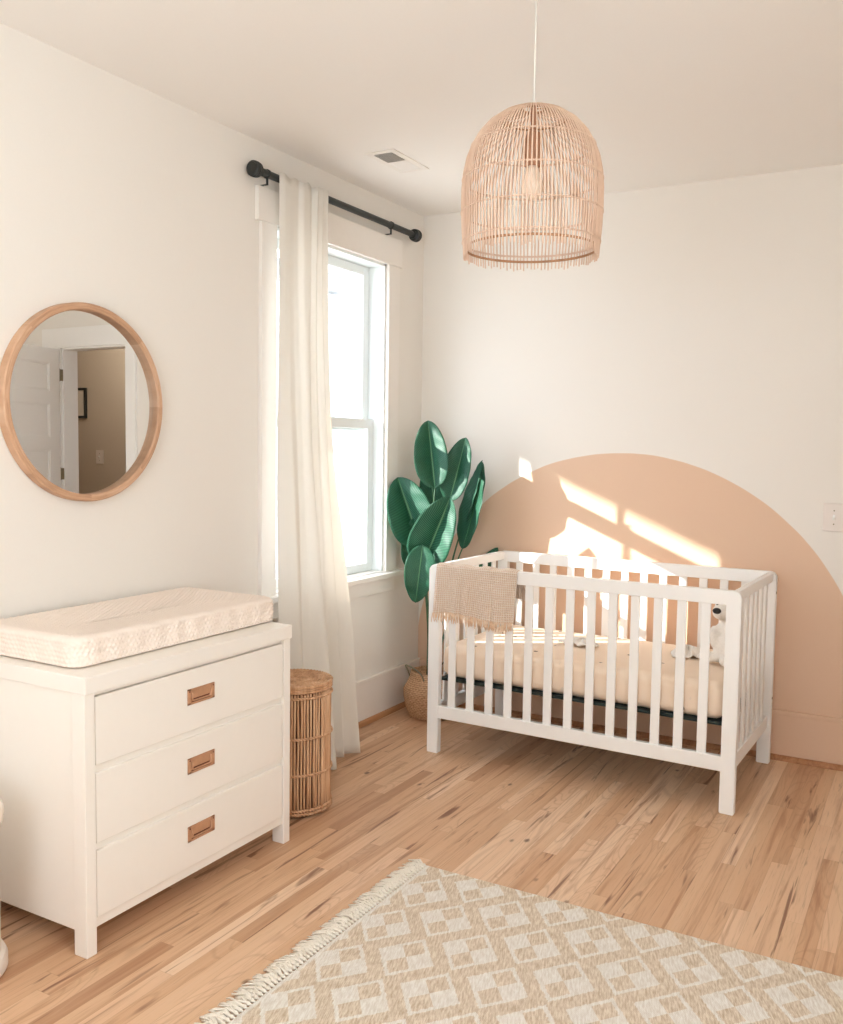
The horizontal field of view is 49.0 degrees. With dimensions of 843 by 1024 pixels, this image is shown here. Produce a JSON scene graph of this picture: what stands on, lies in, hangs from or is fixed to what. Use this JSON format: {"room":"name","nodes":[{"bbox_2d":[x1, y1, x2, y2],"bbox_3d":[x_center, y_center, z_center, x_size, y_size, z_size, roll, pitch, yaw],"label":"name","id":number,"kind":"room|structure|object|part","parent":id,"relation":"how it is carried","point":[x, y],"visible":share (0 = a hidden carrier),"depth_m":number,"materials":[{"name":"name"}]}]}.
{"room":"bedroom","nodes":[
{"label":"bedroom","id":0,"kind":"room"},
{"bbox_2d":[0,23,423,680],"bbox_3d":[-1.381,-0.140,2.837,0.150,2.658,5.570,3,5,29],"label":"wall","id":1,"kind":"structure","parent":0,"point":[121,197],"depth_m":3.38,"materials":[{"name":"paint"}]},
{"bbox_2d":[0,302,161,500],"bbox_3d":[-1.118,-0.364,3.091,0.034,0.658,0.658,3,5,29],"label":"round mirror","id":2,"kind":"object","parent":1,"relation":"attached to","point":[81,395],"visible":1,"depth_m":3.07,"materials":[{"name":"brown wood"}]},
{"bbox_2d":[255,185,403,618],"bbox_3d":[-0.453,-0.470,4.390,0.212,1.821,1.197,3,5,29],"label":"window","id":3,"kind":"structure","parent":1,"relation":"in","point":[375,571],"depth_m":4.71,"materials":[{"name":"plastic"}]},
{"bbox_3d":[-0.505,-0.814,4.400,0.030,0.834,0.882,3,5,29],"label":"sash","id":4,"kind":"part","parent":3,"relation":"part of","materials":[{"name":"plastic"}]},
{"bbox_3d":[-0.485,-0.064,4.435,0.030,0.788,0.882,3,5,29],"label":"sash","id":5,"kind":"part","parent":3,"relation":"part of","materials":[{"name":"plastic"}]},
{"bbox_3d":[-0.393,-1.306,4.305,0.022,0.139,1.158,3,5,29],"label":"head casing","id":6,"kind":"part","parent":3,"relation":"part of","materials":[{"name":"paint"}]},
{"bbox_3d":[-0.425,0.346,4.425,0.120,0.028,1.197,3,5,29],"label":"sill","id":7,"kind":"part","parent":3,"relation":"part of","materials":[{"name":"paint"}]},
{"bbox_2d":[246,160,421,241],"bbox_3d":[-0.357,-1.414,4.299,0.076,0.077,1.343,3,5,29],"label":"curtain rod","id":8,"kind":"object","parent":1,"relation":"attached to","point":[255,169],"visible":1,"depth_m":4.31,"materials":[{"name":"black metal"}]},
{"bbox_2d":[277,173,359,769],"bbox_3d":[-0.433,-0.155,3.993,0.240,2.525,0.477,3,5,29],"label":"curtain","id":9,"kind":"object","parent":8,"relation":"hanging from","point":[314,598],"visible":0.87,"depth_m":3.99,"materials":[{"name":"white fabric"}]},
{"bbox_2d":[358,701,405,727],"bbox_3d":[-1.307,1.179,2.883,0.022,0.022,5.280,3,5,29],"label":"trim","id":10,"kind":"structure","parent":1,"relation":"attached to","point":[399,706],"depth_m":4.81,"materials":[{"name":"brown wood"}]},
{"bbox_2d":[356,658,418,721],"bbox_3d":[-1.317,1.074,2.893,0.022,0.229,5.300,3,5,29],"label":"baseboard","id":11,"kind":"structure","parent":1,"relation":"attached to","point":[381,691],"depth_m":4.84,"materials":[{"name":"paint"}]},
{"bbox_2d":[0,706,842,1023],"bbox_3d":[0.759,1.276,2.795,4.050,0.100,7.450,3,5,29],"label":"floor","id":12,"kind":"structure","parent":0,"point":[640,839],"depth_m":3.15,"materials":[{"name":"brown wood"}]},
{"bbox_2d":[0,799,7,976],"bbox_3d":[-1.266,0.974,2.415,0.332,0.497,0.332,3,5,29],"label":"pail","id":13,"kind":"object","parent":12,"relation":"on","point":[3,947],"visible":1,"depth_m":2.46,"materials":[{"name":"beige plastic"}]},
{"bbox_3d":[-1.263,0.777,2.401,0.322,0.102,0.322,3,5,29],"label":"lid","id":14,"kind":"part","parent":13,"relation":"part of","materials":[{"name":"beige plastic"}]},
{"bbox_2d":[0,622,291,958],"bbox_3d":[-0.913,0.796,3.010,0.534,0.780,0.900,3,5,29],"label":"dresser","id":15,"kind":"object","parent":12,"relation":"on","point":[123,779],"visible":0.98,"depth_m":2.67,"materials":[{"name":"paint"}]},
{"bbox_3d":[-1.125,0.809,2.635,0.423,0.665,0.025,3,5,29],"label":"panel","id":16,"kind":"part","parent":15,"relation":"part of","materials":[{"name":"paint"}]},
{"bbox_3d":[-0.920,0.854,2.522,0.050,0.732,0.035,3,5,29],"label":"leg","id":17,"kind":"part","parent":15,"relation":"part of","materials":[{"name":"paint"}]},
{"bbox_2d":[0,587,273,667],"bbox_3d":[-0.923,0.357,3.028,0.450,0.090,0.895,3,5,29],"label":"changing pad","id":18,"kind":"object","parent":15,"relation":"on","point":[86,635],"visible":1,"depth_m":2.86,"materials":[{"name":"beige fabric"}]},
{"bbox_3d":[-0.912,0.781,3.008,0.496,0.655,0.826,3,5,29],"label":"rail","id":19,"kind":"part","parent":15,"relation":"part of","materials":[{"name":"paint"}]},
{"bbox_3d":[-0.694,0.575,2.872,0.021,0.190,0.818,3,5,29],"label":"drawer","id":20,"kind":"part","parent":15,"relation":"part of","materials":[{"name":"paint"}]},
{"bbox_3d":[-0.697,0.789,2.887,0.021,0.197,0.818,3,5,29],"label":"drawer","id":21,"kind":"part","parent":15,"relation":"part of","materials":[{"name":"paint"}]},
{"bbox_3d":[-0.700,1.003,2.902,0.021,0.188,0.818,3,5,29],"label":"drawer","id":22,"kind":"part","parent":15,"relation":"part of","materials":[{"name":"paint"}]},
{"bbox_3d":[-0.805,1.107,2.968,0.243,0.028,0.826,3,5,29],"label":"rail","id":23,"kind":"part","parent":15,"relation":"part of","materials":[{"name":"paint"}]},
{"bbox_3d":[-0.683,0.563,2.865,0.004,0.049,0.118,3,5,29],"label":"handle plate","id":24,"kind":"part","parent":15,"relation":"part of","materials":[{"name":"orange metal"}]},
{"bbox_3d":[-0.686,0.778,2.880,0.004,0.049,0.118,3,5,29],"label":"handle plate","id":25,"kind":"part","parent":15,"relation":"part of","materials":[{"name":"brown wood"}]},
{"bbox_3d":[-0.689,0.992,2.895,0.004,0.049,0.118,3,5,29],"label":"handle plate","id":26,"kind":"part","parent":15,"relation":"part of","materials":[{"name":"brown wood"}]},
{"bbox_3d":[-0.496,0.808,3.270,0.050,0.732,0.035,3,5,29],"label":"leg","id":27,"kind":"part","parent":15,"relation":"part of","materials":[{"name":"paint"}]},
{"bbox_2d":[289,669,332,817],"bbox_3d":[-0.491,0.888,3.600,0.290,0.509,0.290,1,4,2],"label":"wicker hamper","id":28,"kind":"object","parent":12,"relation":"on","point":[311,690],"visible":0.56,"depth_m":3.49,"materials":[{"name":"brown wicker"}]},
{"bbox_2d":[403,661,458,720],"bbox_3d":[0.050,0.923,4.843,0.292,0.291,0.299,3,5,29],"label":"woven basket","id":29,"kind":"object","parent":12,"relation":"on","point":[415,690],"depth_m":4.74,"materials":[{"name":"brown wicker"}]},
{"bbox_2d":[387,421,497,720],"bbox_3d":[0.101,0.301,4.775,0.564,1.542,0.354,2,4,10],"label":"potted plant","id":30,"kind":"object","parent":12,"relation":"on","point":[422,518],"visible":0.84,"depth_m":4.71,"materials":[{"name":"green plant"}]},
{"bbox_3d":[0.022,0.519,4.750,0.018,0.716,0.111,3,5,29],"label":"stem","id":31,"kind":"part","parent":30,"relation":"part of","materials":[{"name":"plant"}]},
{"bbox_3d":[0.143,0.471,4.853,0.176,0.802,0.016,-2,5,-37],"label":"stem","id":32,"kind":"part","parent":30,"relation":"part of","materials":[{"name":"green plant"}]},
{"bbox_2d":[194,859,842,1023],"bbox_3d":[0.541,1.273,1.903,2.255,0.024,1.611,3,5,29],"label":"area rug","id":33,"kind":"object","parent":12,"relation":"on","point":[445,947],"visible":1,"depth_m":2.47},
{"bbox_2d":[427,550,777,815],"bbox_3d":[0.812,0.689,4.217,1.384,0.875,0.740,3,5,31],"label":"crib","id":34,"kind":"object","parent":12,"relation":"on","point":[740,700],"visible":0.86,"depth_m":3.92,"materials":[{"name":"paint"}]},
{"bbox_3d":[0.062,0.675,4.258,0.056,0.875,0.036,3,5,31],"label":"leg","id":35,"kind":"part","parent":34,"relation":"part of","materials":[{"name":"paint"}]},
{"bbox_3d":[0.238,0.898,4.577,0.026,0.059,0.676,3,5,31],"label":"rail","id":36,"kind":"part","parent":34,"relation":"part of","materials":[{"name":"paint"}]},
{"bbox_3d":[0.247,0.242,4.531,0.026,0.041,0.676,3,5,31],"label":"panel","id":37,"kind":"part","parent":34,"relation":"part of","materials":[{"name":"paint"}]},
{"bbox_2d":[431,562,525,633],"bbox_3d":[0.261,0.382,4.114,0.452,0.286,0.108,3,5,31],"label":"throw blanket","id":38,"kind":"object","parent":34,"relation":"on","point":[486,594],"visible":0.97,"depth_m":4.09,"materials":[{"name":"fabric"}]},
{"bbox_3d":[0.426,0.638,4.860,0.056,0.875,0.036,3,5,31],"label":"leg","id":39,"kind":"part","parent":34,"relation":"part of","materials":[{"name":"paint"}]},
{"bbox_3d":[0.626,0.949,3.934,1.278,0.059,0.028,3,5,31],"label":"rail","id":40,"kind":"part","parent":34,"relation":"part of","materials":[{"name":"paint"}]},
{"bbox_2d":[444,625,751,717],"bbox_3d":[0.805,0.700,4.222,1.278,0.154,0.656,3,5,31],"label":"mattress","id":41,"kind":"object","parent":34,"relation":"on","point":[716,671],"visible":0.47,"depth_m":3.98,"materials":[{"name":"beige fabric"}]},
{"bbox_2d":[559,637,598,646],"bbox_3d":[0.725,0.597,4.267,0.181,0.034,0.126,1,4,7],"label":"blanket","id":42,"kind":"object","parent":41,"relation":"on","point":[578,641],"visible":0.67,"depth_m":4.25,"materials":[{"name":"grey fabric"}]},
{"bbox_2d":[671,644,699,658],"bbox_3d":[1.181,0.609,4.081,0.152,0.048,0.144,2,4,13],"label":"plush toy","id":43,"kind":"object","parent":41,"relation":"on","point":[690,651],"visible":0.64,"depth_m":4.04,"materials":[{"name":"white fabric"}]},
{"bbox_2d":[697,600,744,666],"bbox_3d":[1.286,0.493,3.903,0.170,0.309,0.170,0,4,-14],"label":"plush toy","id":44,"kind":"object","parent":41,"relation":"on","point":[717,633],"visible":0.38,"depth_m":3.91,"materials":[{"name":"white fabric"}]},
{"bbox_3d":[1.198,0.739,3.576,0.056,0.875,0.036,3,5,31],"label":"leg","id":45,"kind":"part","parent":34,"relation":"part of","materials":[{"name":"paint"}]},
{"bbox_3d":[1.378,0.963,3.892,0.026,0.059,0.676,3,5,31],"label":"rail","id":46,"kind":"part","parent":34,"relation":"part of","materials":[{"name":"paint"}]},
{"bbox_3d":[1.388,0.307,3.846,0.026,0.041,0.676,3,5,31],"label":"panel","id":47,"kind":"part","parent":34,"relation":"part of","materials":[{"name":"paint"}]},
{"bbox_3d":[1.561,0.702,4.178,0.056,0.875,0.036,3,5,31],"label":"leg","id":48,"kind":"part","parent":34,"relation":"part of","materials":[{"name":"paint"}]},
{"bbox_2d":[0,0,842,216],"bbox_3d":[0.799,-1.475,2.602,4.050,0.100,7.450,3,5,29],"label":"ceiling","id":49,"kind":"structure","parent":0,"point":[668,92],"depth_m":3.09,"materials":[{"name":"paint"}]},
{"bbox_2d":[365,149,428,172],"bbox_3d":[-0.104,-1.536,4.052,0.146,0.008,0.308,3,5,29],"label":"ceiling vent","id":50,"kind":"object","parent":49,"relation":"in","point":[394,159],"visible":1,"depth_m":4.04,"materials":[{"name":"metal"}]},
{"bbox_2d":[460,0,603,271],"bbox_3d":[0.301,-1.053,2.478,0.385,0.738,0.385,1,4,1],"label":"pendant lamp","id":51,"kind":"object","parent":49,"relation":"hanging from","point":[532,187],"visible":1,"depth_m":2.40,"materials":[{"name":"wicker"}]},
{"bbox_3d":[0.298,-0.887,2.490,0.059,0.095,0.059,3,5,29],"label":"bulb","id":52,"kind":"part","parent":51,"relation":"part of","materials":[{"name":"beige glass"}]},
{"bbox_2d":[525,107,539,167],"bbox_3d":[0.300,-1.009,2.481,0.043,0.158,0.043,3,5,29],"label":"socket","id":53,"kind":"object","parent":51,"relation":"attached to","point":[534,128],"depth_m":2.47,"materials":[{"name":"brown wood"}]},
{"bbox_3d":[0.299,-0.884,2.490,0.381,0.399,0.382,3,5,29],"label":"lamp shade","id":54,"kind":"part","parent":51,"relation":"part of","materials":[{"name":"wicker"}]},
{"bbox_3d":[0.304,-1.242,2.465,0.005,0.320,0.005,3,5,29],"label":"cord","id":55,"kind":"part","parent":51,"relation":"part of","materials":[{"name":"white"}]},
{"bbox_2d":[418,164,842,717],"bbox_3d":[1.657,-0.195,4.249,3.750,2.658,0.120,3,5,29],"label":"wall","id":56,"kind":"structure","parent":0,"point":[674,395],"depth_m":4.43,"materials":[{"name":"paint"}]},
{"bbox_2d":[419,658,842,764],"bbox_3d":[0.939,0.984,4.647,2.184,0.229,0.022,3,5,29],"label":"baseboard","id":57,"kind":"structure","parent":56,"relation":"attached to","point":[815,737],"depth_m":4.25,"materials":[{"name":"paint"}]},
{"bbox_2d":[458,703,842,770],"bbox_3d":[0.937,1.089,4.634,2.164,0.022,0.022,3,5,29],"label":"trim","id":58,"kind":"structure","parent":56,"relation":"attached to","point":[712,746],"depth_m":4.45,"materials":[{"name":"brown wood"}]},
{"bbox_2d":[822,503,842,531],"bbox_3d":[1.824,0.025,4.087,0.090,0.125,0.022,3,5,29],"label":"light switch","id":59,"kind":"object","parent":56,"relation":"attached to","point":[832,512],"visible":1,"depth_m":4.09,"materials":[{"name":"plastic"}]},
{"label":"outside","id":60,"kind":"structure","parent":0,"visible":0},
{"bbox_2d":[276,559,357,577],"bbox_3d":[-17.506,0.748,15.094,39.850,0.100,80.000,3,5,29],"label":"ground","id":61,"kind":"structure","parent":60,"point":[355,561],"depth_m":15.98,"materials":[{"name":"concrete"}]},
{"bbox_2d":[276,281,358,573],"bbox_3d":[-2.190,-3.192,20.848,7.300,7.400,19.300,3,5,29],"label":"window glass","id":62,"kind":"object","parent":61,"relation":"on","point":[348,441],"visible":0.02,"depth_m":16.00,"materials":[{"name":"white"}]},
{"bbox_2d":[277,251,358,490],"bbox_3d":[-2.597,-0.467,6.573,0.960,3.950,18.000,3,5,29],"label":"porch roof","id":63,"kind":"structure","parent":61,"relation":"on","point":[343,284],"depth_m":10.09,"materials":[{"name":"white"}]},
{"bbox_3d":[-1.000,-0.533,10.210,0.170,3.620,0.170,3,5,29],"label":"post","id":64,"kind":"part","parent":63,"relation":"part of","materials":[{"name":"white"}]}
]}

